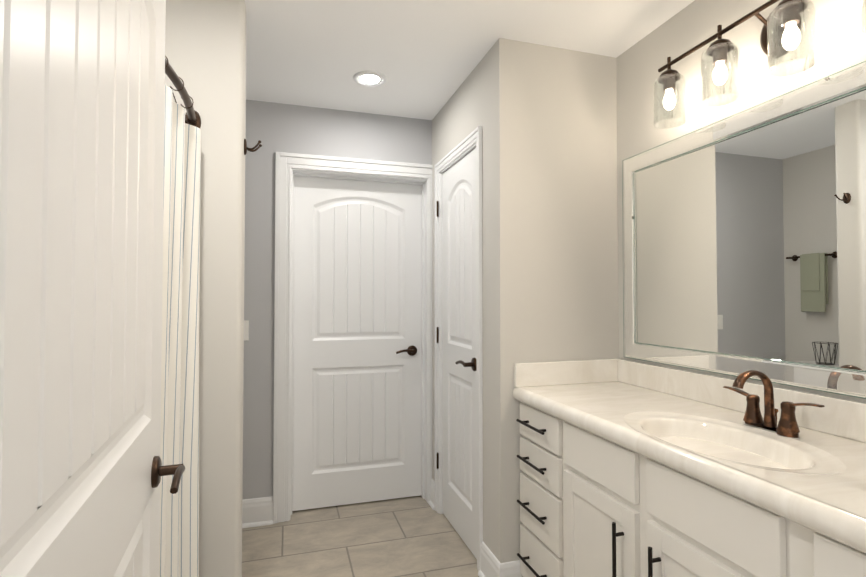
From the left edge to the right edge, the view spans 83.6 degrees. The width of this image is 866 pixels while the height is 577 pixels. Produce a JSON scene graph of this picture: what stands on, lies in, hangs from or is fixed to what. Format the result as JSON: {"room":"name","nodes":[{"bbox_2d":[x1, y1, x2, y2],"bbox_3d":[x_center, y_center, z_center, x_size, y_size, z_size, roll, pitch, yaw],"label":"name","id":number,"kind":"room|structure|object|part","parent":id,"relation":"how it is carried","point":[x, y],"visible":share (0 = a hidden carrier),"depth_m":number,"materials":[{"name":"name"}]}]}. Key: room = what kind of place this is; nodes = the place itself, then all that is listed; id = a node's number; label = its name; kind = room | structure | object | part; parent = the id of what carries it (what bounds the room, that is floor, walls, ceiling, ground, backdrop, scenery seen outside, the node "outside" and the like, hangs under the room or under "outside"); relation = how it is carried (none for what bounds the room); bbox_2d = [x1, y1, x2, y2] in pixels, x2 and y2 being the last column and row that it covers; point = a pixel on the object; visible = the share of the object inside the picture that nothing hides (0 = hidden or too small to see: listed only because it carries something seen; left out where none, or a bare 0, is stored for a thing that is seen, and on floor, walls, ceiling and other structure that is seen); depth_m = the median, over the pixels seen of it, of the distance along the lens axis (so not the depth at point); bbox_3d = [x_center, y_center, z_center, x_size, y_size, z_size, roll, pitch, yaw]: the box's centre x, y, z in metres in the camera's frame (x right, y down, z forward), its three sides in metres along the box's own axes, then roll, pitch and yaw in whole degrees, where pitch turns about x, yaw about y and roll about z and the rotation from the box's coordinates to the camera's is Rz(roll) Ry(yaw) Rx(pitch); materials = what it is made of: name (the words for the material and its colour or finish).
{"room":"bathroom","nodes":[
{"label":"bathroom","id":0,"kind":"room"},
{"bbox_2d":[165,0,245,576],"bbox_3d":[-1.111,0.108,1.769,0.777,2.460,0.135,0,-1,-17],"label":"wall","id":1,"kind":"structure","parent":0,"point":[205,47],"depth_m":1.80,"materials":[{"name":"grey paint"}]},
{"bbox_2d":[244,139,261,154],"bbox_3d":[-0.708,-0.555,1.906,0.064,0.065,0.059,0,-1,-17],"label":"robe hook","id":2,"kind":"object","parent":1,"relation":"attached to","point":[246,148],"visible":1,"depth_m":1.89,"materials":[{"name":"brown metal"}]},
{"bbox_2d":[242,479,521,576],"bbox_3d":[-0.686,1.274,2.333,1.932,0.152,1.067,0,-1,-17],"label":"baseboard","id":3,"kind":"structure","parent":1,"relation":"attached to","point":[256,512],"depth_m":2.76,"materials":[{"name":"white wood"}]},
{"bbox_2d":[242,100,431,499],"bbox_3d":[-0.613,0.134,3.010,2.691,2.460,0.140,0,-1,-17],"label":"wall","id":4,"kind":"structure","parent":0,"point":[273,128],"depth_m":2.84,"materials":[{"name":"grey paint"}]},
{"bbox_2d":[244,320,248,340],"bbox_3d":[-1.097,0.242,2.782,0.070,0.115,0.010,0,-1,-17],"label":"switch plate","id":5,"kind":"object","parent":4,"relation":"attached to","point":[246,329],"visible":0.29,"depth_m":2.79,"materials":[{"name":"white plastic"}]},
{"bbox_2d":[273,152,432,523],"bbox_3d":[-0.454,0.283,3.044,1.030,2.164,0.160,0,-1,-17],"label":"door frame","id":6,"kind":"structure","parent":4,"relation":"attached to","point":[289,167],"depth_m":2.89,"materials":[{"name":"white wood"}]},
{"bbox_2d":[292,176,421,510],"bbox_3d":[-0.462,0.328,3.068,0.830,2.054,0.098,0,-1,-17],"label":"door","id":7,"kind":"structure","parent":4,"relation":"in","point":[357,377],"depth_m":3.08,"materials":[{"name":"white wood"}]},
{"bbox_3d":[-0.170,0.407,3.137,0.154,0.068,0.062,0,-1,-17],"label":"handle","id":8,"kind":"part","parent":7,"relation":"part of","materials":[{"name":"brown metal"}]},
{"bbox_2d":[242,495,478,576],"bbox_3d":[-0.062,1.350,1.170,2.691,0.050,3.930,0,-1,-17],"label":"floor","id":9,"kind":"structure","parent":0,"point":[415,536],"depth_m":2.56,"materials":[{"name":"tile"}]},
{"bbox_2d":[515,391,865,576],"bbox_3d":[0.850,0.905,1.414,0.564,0.852,1.648,0,-1,-17],"label":"bathroom vanity","id":10,"kind":"object","parent":9,"relation":"on","point":[628,468],"depth_m":1.43,"materials":[{"name":"white"}]},
{"bbox_2d":[513,387,865,550],"bbox_3d":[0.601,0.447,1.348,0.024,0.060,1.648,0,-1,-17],"label":"countertop","id":11,"kind":"structure","parent":10,"relation":"on","point":[847,526],"depth_m":1.11,"materials":[{"name":"white stone"}]},
{"bbox_2d":[722,370,824,437],"bbox_3d":[0.949,0.329,1.418,0.160,0.179,0.297,0,-1,-17],"label":"faucet","id":12,"kind":"object","parent":10,"relation":"on","point":[752,424],"depth_m":1.42,"materials":[{"name":"orange metal"}]},
{"bbox_2d":[245,0,694,119],"bbox_3d":[-0.062,-1.159,1.224,2.691,0.050,3.930,0,-1,-17],"label":"ceiling","id":13,"kind":"structure","parent":0,"point":[424,57],"depth_m":2.17,"materials":[{"name":"white paint"}]},
{"bbox_2d":[353,71,386,86],"bbox_3d":[-0.332,-1.101,2.550,0.176,0.009,0.176,0,-1,-17],"label":"recessed light","id":14,"kind":"object","parent":13,"relation":"in","point":[370,78],"visible":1,"depth_m":2.54,"materials":[{"name":"white"}]},
{"bbox_2d":[432,38,618,576],"bbox_3d":[0.438,0.128,2.712,0.614,2.460,1.040,0,-1,-17],"label":"wall","id":15,"kind":"structure","parent":0,"point":[544,117],"depth_m":2.22,"materials":[{"name":"grey paint"}]},
{"bbox_2d":[437,148,476,558],"bbox_3d":[0.125,0.320,2.676,0.098,2.054,0.624,0,-1,-17],"label":"closet door","id":16,"kind":"structure","parent":15,"relation":"in","point":[459,345],"depth_m":2.65,"materials":[{"name":"white wood"}]},
{"bbox_3d":[0.169,0.383,2.469,0.062,0.068,0.154,0,-1,-17],"label":"handle","id":17,"kind":"part","parent":16,"relation":"part of","materials":[{"name":"brown metal"}]},
{"bbox_2d":[435,126,482,571],"bbox_3d":[0.171,0.290,2.671,0.118,2.133,0.726,0,-1,-17],"label":"trim","id":18,"kind":"structure","parent":15,"relation":"attached to","point":[471,141],"depth_m":2.59,"materials":[{"name":"white wood"}]},
{"bbox_2d":[525,379,620,394],"bbox_3d":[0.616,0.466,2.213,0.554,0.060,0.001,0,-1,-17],"label":"countertop","id":19,"kind":"structure","parent":15,"relation":"attached to","point":[606,384],"depth_m":2.12,"materials":[{"name":"white stone"}]},
{"bbox_2d":[616,0,865,402],"bbox_3d":[1.188,0.102,1.503,0.120,2.460,3.790,0,-1,-17],"label":"wall","id":20,"kind":"structure","parent":0,"point":[840,41],"depth_m":1.83,"materials":[{"name":"grey paint"}]},
{"bbox_2d":[622,61,865,398],"bbox_3d":[1.118,-0.155,1.506,0.015,0.915,1.565,0,-1,-17],"label":"mirror","id":21,"kind":"object","parent":20,"relation":"attached to","point":[744,240],"visible":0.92,"depth_m":1.60,"materials":[{"name":"clear glass"}]},
{"bbox_2d":[653,0,865,128],"bbox_3d":[1.037,-0.771,1.526,0.167,0.263,0.827,0,-1,-17],"label":"sconce","id":22,"kind":"object","parent":20,"relation":"attached to","point":[780,36],"visible":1,"depth_m":1.59,"materials":[{"name":"clear glass"}]},
{"bbox_3d":[0.224,0.075,0.254,2.451,2.460,0.120,0,-1,-17],"label":"wall","id":23,"kind":"structure","parent":0,"visible":0},
{"bbox_2d":[0,0,184,576],"bbox_3d":[-0.478,0.264,0.659,0.111,2.080,1.061,0,-1,-17],"label":"entry door","id":24,"kind":"structure","parent":23,"relation":"in","point":[83,470],"depth_m":0.61,"materials":[{"name":"white wood"}]},
{"bbox_3d":[-0.577,0.407,1.048,0.073,0.068,0.150,0,-1,-17],"label":"handle","id":25,"kind":"part","parent":24,"relation":"part of","materials":[{"name":"brown metal"}]},
{"bbox_2d":[159,56,200,576],"bbox_3d":[-0.632,0.277,0.947,0.091,1.907,1.710,0,-1,-17],"label":"shower curtain","id":26,"kind":"object","parent":23,"relation":"attached to","point":[179,534],"visible":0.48,"depth_m":1.50,"materials":[{"name":"white fabric"}]},
{"bbox_3d":[-0.642,-0.632,0.963,0.071,0.090,1.710,0,-1,-17],"label":"rod","id":27,"kind":"part","parent":26,"relation":"part of","materials":[{"name":"brown metal"}]}
]}

